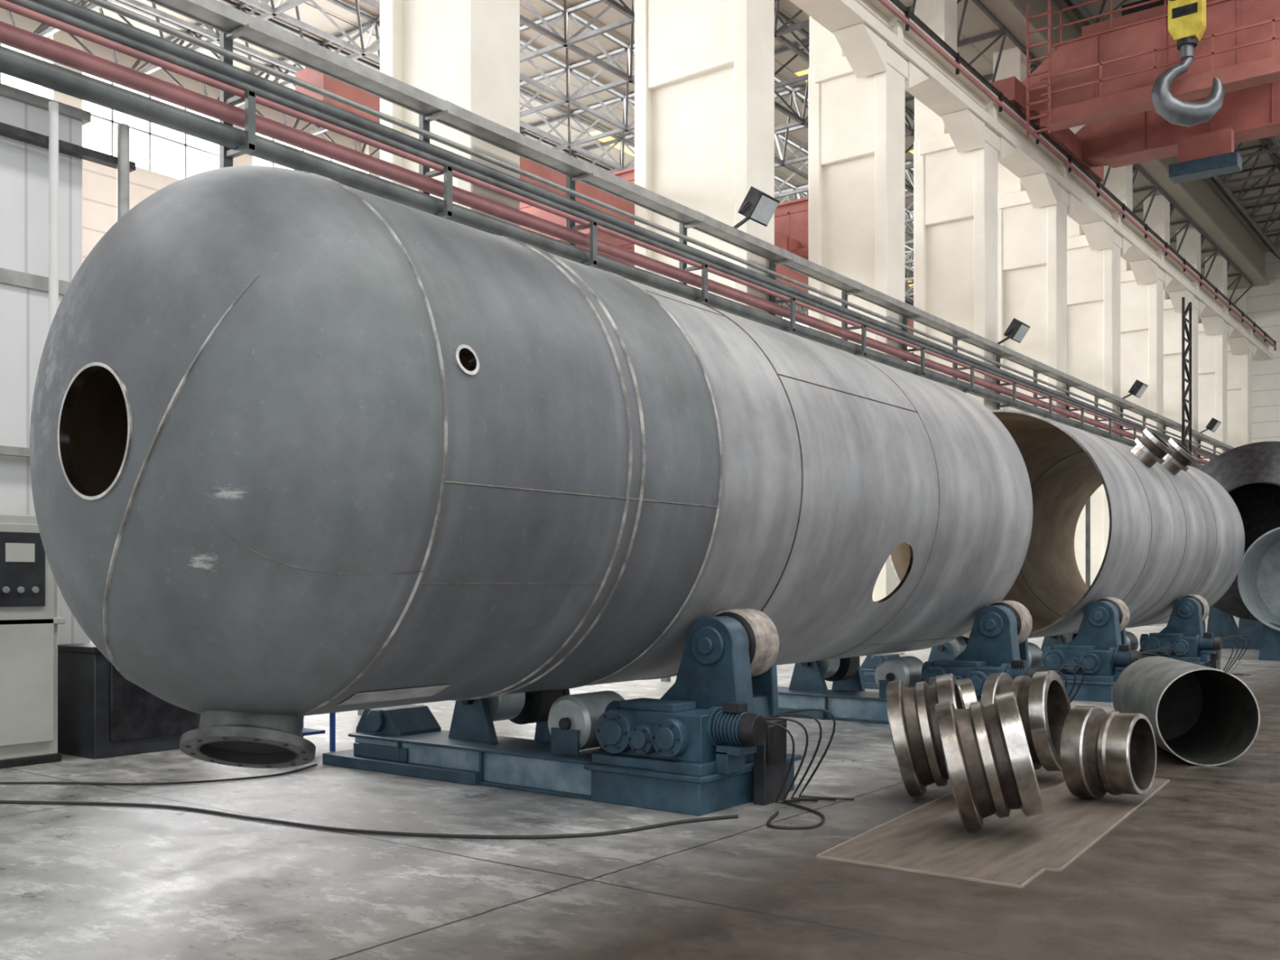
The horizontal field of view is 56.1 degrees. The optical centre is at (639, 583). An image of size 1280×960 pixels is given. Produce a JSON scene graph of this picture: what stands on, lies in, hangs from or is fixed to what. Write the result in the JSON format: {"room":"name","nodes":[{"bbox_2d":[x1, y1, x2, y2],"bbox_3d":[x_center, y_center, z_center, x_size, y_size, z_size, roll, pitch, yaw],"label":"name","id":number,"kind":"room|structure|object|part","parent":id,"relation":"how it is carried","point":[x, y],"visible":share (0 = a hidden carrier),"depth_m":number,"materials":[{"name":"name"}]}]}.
{"room":"factory floor","nodes":[
{"label":"factory floor","id":0,"kind":"room"},
{"bbox_2d":[0,8,807,318],"bbox_3d":[-8.260,-7.690,48.750,0.800,18.700,92.000,0,0,37],"label":"wall","id":1,"kind":"structure","parent":0,"point":[99,181],"depth_m":37.73,"materials":[{"name":"white paint"}]},
{"bbox_2d":[0,43,808,327],"bbox_3d":[-6.884,-14.640,50.980,0.120,2.600,95.420,0,0,37],"label":"window","id":2,"kind":"structure","parent":1,"relation":"in","point":[154,148],"depth_m":38.93,"materials":[{"name":"glass"}]},
{"bbox_2d":[295,67,913,334],"bbox_3d":[13.414,-7.840,43.714,0.700,0.600,62.000,0,0,37],"label":"beam","id":3,"kind":"structure","parent":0,"point":[308,75],"depth_m":22.68,"materials":[{"name":"red metal"}]},
{"bbox_2d":[520,167,808,266],"bbox_3d":[-4.837,-9.515,35.166,20.800,2.650,6.800,0,0,37],"label":"crane","id":4,"kind":"object","parent":3,"relation":"on","point":[791,217],"visible":0.02,"depth_m":30.39,"materials":[{"name":"red paint"}]},
{"bbox_2d":[0,615,1279,959],"bbox_3d":[16.437,1.760,30.180,70.000,0.200,92.000,0,0,37],"label":"floor","id":5,"kind":"structure","parent":0,"point":[1193,873],"depth_m":6.78,"materials":[{"name":"concrete"}]},
{"bbox_2d":[0,514,66,768],"bbox_3d":[-6.179,0.520,10.827,1.010,2.280,1.580,0,0,37],"label":"tall cabinet","id":6,"kind":"object","parent":5,"relation":"on","point":[29,620],"visible":0.94,"depth_m":10.89,"materials":[{"name":"metal"}]},
{"bbox_3d":[-6.016,-0.140,10.487,1.487,0.700,0.419,0,0,-29],"label":"control panel","id":7,"kind":"part","parent":6,"relation":"part of","materials":[{"name":"metal"}]},
{"bbox_2d":[0,83,90,644],"bbox_3d":[-9.788,-1.600,8.955,2.490,6.520,10.550,0,0,37],"label":"partition panel","id":8,"kind":"object","parent":5,"relation":"on","point":[24,166],"visible":0.42,"depth_m":11.90,"materials":[{"name":"metal"}]},
{"bbox_2d":[0,101,135,644],"bbox_3d":[-5.921,-1.550,11.834,0.210,6.420,2.000,0,0,37],"label":"metal frame","id":9,"kind":"object","parent":8,"relation":"attached to","point":[122,162],"visible":0.37,"depth_m":11.88,"materials":[{"name":"metal"}]},
{"bbox_2d":[57,643,200,759],"bbox_3d":[-5.040,1.130,12.016,0.800,1.060,1.350,0,0,37],"label":"metal box","id":10,"kind":"object","parent":5,"relation":"on","point":[102,713],"visible":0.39,"depth_m":11.53,"materials":[{"name":"metal"}]},
{"bbox_2d":[302,712,335,751],"bbox_3d":[-3.416,1.420,11.764,0.600,0.480,0.700,0,0,37],"label":"trolley","id":11,"kind":"object","parent":5,"relation":"on","point":[305,731],"visible":0.16,"depth_m":11.84,"materials":[{"name":"blue metal"}]},
{"bbox_2d":[0,763,825,839],"bbox_3d":[-2.385,1.647,9.427,7.654,0.024,2.534,0,0,16],"label":"cable","id":12,"kind":"object","parent":5,"relation":"on","point":[704,819],"visible":1,"depth_m":8.39,"materials":[{"name":"black rubber"}]},
{"bbox_2d":[379,0,519,226],"bbox_3d":[-2.822,-8.490,17.811,1.980,20.300,1.200,0,0,37],"label":"concrete column","id":13,"kind":"structure","parent":5,"relation":"on","point":[465,54],"depth_m":17.43,"materials":[{"name":"beige paint"}]},
{"bbox_2d":[789,0,1274,361],"bbox_3d":[9.621,-12.490,33.303,0.950,1.600,83.200,0,0,37],"label":"beam","id":14,"kind":"structure","parent":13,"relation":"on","point":[863,29],"depth_m":33.73,"materials":[{"name":"beige concrete"}]},
{"bbox_2d":[877,0,1275,351],"bbox_3d":[10.243,-13.130,33.623,0.560,0.580,82.060,0,0,37],"label":"rail","id":15,"kind":"object","parent":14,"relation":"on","point":[905,20],"depth_m":35.63,"materials":[{"name":"metal"}]},
{"bbox_2d":[991,0,1279,183],"bbox_3d":[22.123,-14.248,29.880,24.550,5.084,9.646,0,0,37],"label":"crane","id":16,"kind":"object","parent":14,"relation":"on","point":[1192,81],"visible":0.89,"depth_m":33.34,"materials":[{"name":"red paint"}]},
{"bbox_2d":[322,608,853,815],"bbox_3d":[-0.503,0.933,10.200,4.837,1.453,1.600,0,0,37],"label":"stand","id":17,"kind":"object","parent":5,"relation":"on","point":[716,740],"visible":0.98,"depth_m":9.30,"materials":[{"name":"blue paint"}]},
{"bbox_3d":[-1.607,1.270,11.092,1.597,0.780,1.400,0,0,37],"label":"idler frame","id":18,"kind":"part","parent":17,"relation":"part of","materials":[{"name":"blue paint"}]},
{"bbox_2d":[29,165,1032,768],"bbox_3d":[0.095,-0.712,11.209,3.526,3.849,10.788,0,0,37],"label":"shell","id":19,"kind":"object","parent":17,"relation":"on","point":[301,444],"visible":0.98,"depth_m":7.28,"materials":[{"name":"metal"}]},
{"bbox_3d":[-0.806,1.510,10.334,4.190,0.300,1.450,0,0,37],"label":"frame","id":20,"kind":"part","parent":17,"relation":"part of","materials":[{"name":"blue paint"}]},
{"bbox_3d":[0.533,0.819,9.702,1.090,1.121,0.810,0,0,37],"label":"bearing frame","id":21,"kind":"part","parent":17,"relation":"part of","materials":[{"name":"blue paint"}]},
{"bbox_3d":[0.703,1.125,8.755,0.400,0.510,0.300,0,0,37],"label":"finned motor","id":22,"kind":"part","parent":17,"relation":"part of","materials":[{"name":"blue paint"}]},
{"bbox_2d":[0,0,1236,715],"bbox_3d":[11.098,-2.449,34.194,0.520,8.217,80.000,0,0,37],"label":"railing","id":23,"kind":"object","parent":5,"relation":"on","point":[65,15],"visible":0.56,"depth_m":16.12,"materials":[{"name":"metal"}]},
{"bbox_2d":[733,186,779,228],"bbox_3d":[1.986,-6.746,21.778,0.918,0.658,0.760,0,0,37],"label":"floodlight","id":24,"kind":"object","parent":23,"relation":"attached to","point":[758,206],"visible":0.94,"depth_m":21.47,"materials":[{"name":"metal"}]},
{"bbox_2d":[634,0,774,313],"bbox_3d":[1.271,-8.490,23.880,2.730,20.300,1.200,0,0,37],"label":"concrete column","id":25,"kind":"structure","parent":5,"relation":"on","point":[704,69],"depth_m":23.41,"materials":[{"name":"beige paint"}]},
{"bbox_2d":[808,16,907,653],"bbox_3d":[5.149,-8.490,28.496,2.080,20.300,1.200,0,0,37],"label":"concrete column","id":26,"kind":"structure","parent":5,"relation":"on","point":[856,126],"depth_m":28.12,"materials":[{"name":"beige paint"}]},
{"bbox_2d":[885,673,964,796],"bbox_3d":[2.241,1.169,9.236,0.672,0.958,0.904,0,0,21],"label":"ring","id":27,"kind":"object","parent":5,"relation":"on","point":[917,744],"visible":0.79,"depth_m":8.94,"materials":[{"name":"metal"}]},
{"bbox_2d":[777,600,1084,724],"bbox_3d":[3.079,0.933,14.963,4.837,1.453,1.600,0,0,37],"label":"stand","id":28,"kind":"object","parent":5,"relation":"on","point":[997,642],"visible":0.45,"depth_m":14.30,"materials":[{"name":"blue paint"}]},
{"bbox_3d":[1.975,1.270,15.856,1.597,0.780,1.400,0,0,37],"label":"idler frame","id":29,"kind":"part","parent":28,"relation":"part of","materials":[{"name":"blue paint"}]},
{"bbox_3d":[2.776,1.510,15.098,4.190,0.300,1.450,0,0,37],"label":"frame","id":30,"kind":"part","parent":28,"relation":"part of","materials":[{"name":"blue paint"}]},
{"bbox_3d":[4.115,0.819,14.466,1.090,1.121,0.810,0,0,37],"label":"bearing frame","id":31,"kind":"part","parent":28,"relation":"part of","materials":[{"name":"blue paint"}]},
{"bbox_3d":[4.285,1.125,13.519,0.400,0.510,0.300,0,0,37],"label":"finned motor","id":32,"kind":"part","parent":28,"relation":"part of","materials":[{"name":"blue paint"}]},
{"bbox_2d":[928,676,977,708],"bbox_3d":[2.807,1.235,10.647,0.466,0.825,0.820,0,0,8],"label":"ring","id":33,"kind":"object","parent":5,"relation":"on","point":[968,695],"visible":0.07,"depth_m":10.42,"materials":[{"name":"metal"}]},
{"bbox_2d":[913,0,999,409],"bbox_3d":[8.767,-8.490,33.307,2.080,20.300,1.200,0,0,37],"label":"concrete column","id":34,"kind":"structure","parent":5,"relation":"on","point":[955,193],"depth_m":33.02,"materials":[{"name":"beige paint"}]},
{"bbox_2d":[996,318,1030,344],"bbox_3d":[9.979,-6.746,32.408,0.918,0.658,0.760,0,0,37],"label":"floodlight","id":35,"kind":"object","parent":34,"relation":"attached to","point":[1017,330],"visible":0.94,"depth_m":32.08,"materials":[{"name":"metal"}]},
{"bbox_2d":[816,768,1169,888],"bbox_3d":[2.721,1.653,8.637,1.364,0.014,4.247,0,0,33],"label":"plywood sheet","id":36,"kind":"object","parent":5,"relation":"on","point":[931,838],"visible":0.84,"depth_m":7.77,"materials":[{"name":"wood"}]},
{"bbox_2d":[934,690,1044,831],"bbox_3d":[2.320,1.181,7.977,0.704,0.934,0.863,0,0,19],"label":"ring","id":37,"kind":"object","parent":36,"relation":"on","point":[990,769],"visible":1,"depth_m":7.67,"materials":[{"name":"metal"}]},
{"bbox_2d":[981,670,1071,771],"bbox_3d":[3.281,1.188,10.157,0.638,0.919,0.884,0,0,37],"label":"ring","id":38,"kind":"object","parent":36,"relation":"on","point":[1042,700],"visible":0.6,"depth_m":9.94,"materials":[{"name":"metal"}]},
{"bbox_2d":[1060,706,1156,798],"bbox_3d":[3.574,1.295,9.117,0.543,0.707,0.710,0,0,37],"label":"ring","id":39,"kind":"object","parent":36,"relation":"on","point":[1114,753],"visible":1,"depth_m":8.95,"materials":[{"name":"metal"}]},
{"bbox_2d":[860,596,1177,702],"bbox_3d":[5.633,0.933,18.360,4.837,1.453,1.600,0,0,37],"label":"stand","id":40,"kind":"object","parent":5,"relation":"on","point":[1100,646],"visible":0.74,"depth_m":17.32,"materials":[{"name":"blue paint"}]},
{"bbox_3d":[4.529,1.270,19.253,1.597,0.780,1.400,0,0,37],"label":"idler frame","id":41,"kind":"part","parent":40,"relation":"part of","materials":[{"name":"blue paint"}]},
{"bbox_3d":[5.330,1.510,18.494,4.190,0.300,1.450,0,0,37],"label":"frame","id":42,"kind":"part","parent":40,"relation":"part of","materials":[{"name":"blue paint"}]},
{"bbox_3d":[6.669,0.819,17.863,1.090,1.121,0.810,0,0,37],"label":"bearing frame","id":43,"kind":"part","parent":40,"relation":"part of","materials":[{"name":"blue paint"}]},
{"bbox_3d":[6.839,1.125,16.916,0.400,0.510,0.300,0,0,37],"label":"finned motor","id":44,"kind":"part","parent":40,"relation":"part of","materials":[{"name":"blue paint"}]},
{"bbox_2d":[993,46,1068,417],"bbox_3d":[12.385,-8.490,38.119,2.080,20.300,1.200,0,0,37],"label":"concrete column","id":45,"kind":"structure","parent":5,"relation":"on","point":[1032,242],"depth_m":37.74,"materials":[{"name":"beige paint"}]},
{"bbox_2d":[0,0,1279,353],"bbox_3d":[11.378,-16.863,34.600,47.500,3.765,81.096,0,0,37],"label":"roof truss","id":46,"kind":"object","parent":45,"relation":"on","point":[197,30],"visible":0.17,"depth_m":37.98,"materials":[{"name":"metal"}]},
{"bbox_2d":[1066,124,1122,585],"bbox_3d":[16.003,-8.490,42.930,2.080,20.300,1.200,0,0,37],"label":"concrete column","id":47,"kind":"structure","parent":5,"relation":"on","point":[1093,277],"depth_m":42.48,"materials":[{"name":"beige paint"}]},
{"bbox_2d":[1122,379,1147,399],"bbox_3d":[17.251,-6.746,42.080,0.918,0.658,0.760,0,0,37],"label":"floodlight","id":48,"kind":"object","parent":47,"relation":"attached to","point":[1138,388],"visible":0.94,"depth_m":41.74,"materials":[{"name":"metal"}]},
{"bbox_2d":[1103,164,1164,626],"bbox_3d":[19.620,-8.490,47.742,2.080,20.300,1.200,0,0,37],"label":"concrete column","id":49,"kind":"structure","parent":5,"relation":"on","point":[1141,305],"depth_m":47.28,"materials":[{"name":"beige paint"}]},
{"bbox_2d":[1039,594,1250,675],"bbox_3d":[8.818,0.933,22.596,4.837,1.453,1.600,0,0,37],"label":"stand","id":50,"kind":"object","parent":5,"relation":"on","point":[1184,633],"visible":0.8,"depth_m":21.50,"materials":[{"name":"blue paint"}]},
{"bbox_3d":[7.715,1.270,23.489,1.597,0.780,1.400,0,0,37],"label":"idler frame","id":51,"kind":"part","parent":50,"relation":"part of","materials":[{"name":"blue paint"}]},
{"bbox_2d":[888,409,1244,638],"bbox_3d":[8.218,-0.873,21.990,3.541,3.516,9.570,0,0,37],"label":"shell","id":52,"kind":"object","parent":50,"relation":"on","point":[1175,532],"visible":0.66,"depth_m":21.26,"materials":[{"name":"metal"}]},
{"bbox_3d":[8.515,1.510,22.731,4.190,0.300,1.450,0,0,37],"label":"frame","id":53,"kind":"part","parent":50,"relation":"part of","materials":[{"name":"blue paint"}]},
{"bbox_3d":[9.854,0.819,22.099,1.090,1.121,0.810,0,0,37],"label":"bearing frame","id":54,"kind":"part","parent":50,"relation":"part of","materials":[{"name":"blue paint"}]},
{"bbox_3d":[10.024,1.125,21.152,0.400,0.510,0.300,0,0,37],"label":"finned motor","id":55,"kind":"part","parent":50,"relation":"part of","materials":[{"name":"blue paint"}]},
{"bbox_2d":[1143,195,1199,462],"bbox_3d":[23.238,-8.490,52.554,2.080,20.300,1.200,0,0,37],"label":"concrete column","id":56,"kind":"structure","parent":5,"relation":"on","point":[1157,220],"depth_m":52.17,"materials":[{"name":"beige paint"}]},
{"bbox_2d":[1200,417,1221,433],"bbox_3d":[24.462,-6.746,51.671,0.918,0.658,0.760,0,0,37],"label":"floodlight","id":57,"kind":"object","parent":56,"relation":"attached to","point":[1214,424],"visible":0.94,"depth_m":51.33,"materials":[{"name":"metal"}]},
{"bbox_2d":[1112,656,1260,766],"bbox_3d":[5.296,1.176,11.747,0.890,0.968,1.864,0,0,10],"label":"pipe","id":58,"kind":"object","parent":5,"relation":"on","point":[1201,715],"visible":0.94,"depth_m":11.79,"materials":[{"name":"grey metal"}]},
{"bbox_2d":[1182,297,1191,466],"bbox_3d":[21.738,-4.809,47.713,0.090,12.937,1.290,0,0,37],"label":"lattice mast","id":59,"kind":"object","parent":5,"relation":"on","point":[1184,319],"visible":0.44,"depth_m":47.65,"materials":[{"name":"metal"}]},
{"bbox_2d":[1176,227,1228,617],"bbox_3d":[26.856,-8.490,57.365,2.080,20.300,1.200,0,0,37],"label":"concrete column","id":60,"kind":"structure","parent":5,"relation":"on","point":[1212,348],"depth_m":56.87,"materials":[{"name":"beige paint"}]},
{"bbox_2d":[1204,254,1253,448],"bbox_3d":[30.474,-8.490,62.177,2.080,20.300,1.200,0,0,37],"label":"concrete column","id":61,"kind":"structure","parent":5,"relation":"on","point":[1238,366],"depth_m":61.65,"materials":[{"name":"beige paint"}]},
{"bbox_2d":[1199,441,1279,661],"bbox_3d":[16.097,-0.865,30.060,4.500,5.050,10.600,0,0,37],"label":"vessel","id":62,"kind":"object","parent":5,"relation":"on","point":[1250,473],"visible":0.63,"depth_m":28.62,"materials":[{"name":"metal"}]},
{"bbox_2d":[67,0,1279,305],"bbox_3d":[10.319,-17.950,32.277,50.300,2.020,88.000,0,0,37],"label":"ceiling","id":63,"kind":"structure","parent":0,"point":[1201,200],"depth_m":40.16,"materials":[{"name":"grey metal"}]},
{"bbox_2d":[305,0,914,286],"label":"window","id":64,"kind":"structure","parent":63,"relation":"attached to","point":[798,66],"depth_m":39.29,"materials":[{"name":"grey glass"}]},
{"bbox_2d":[906,249,1279,443],"bbox_3d":[36.083,-8.840,67.956,56.000,21.000,0.600,0,0,37],"label":"wall","id":65,"kind":"structure","parent":0,"point":[1261,304],"depth_m":68.30,"materials":[{"name":"white paint"}]}
]}

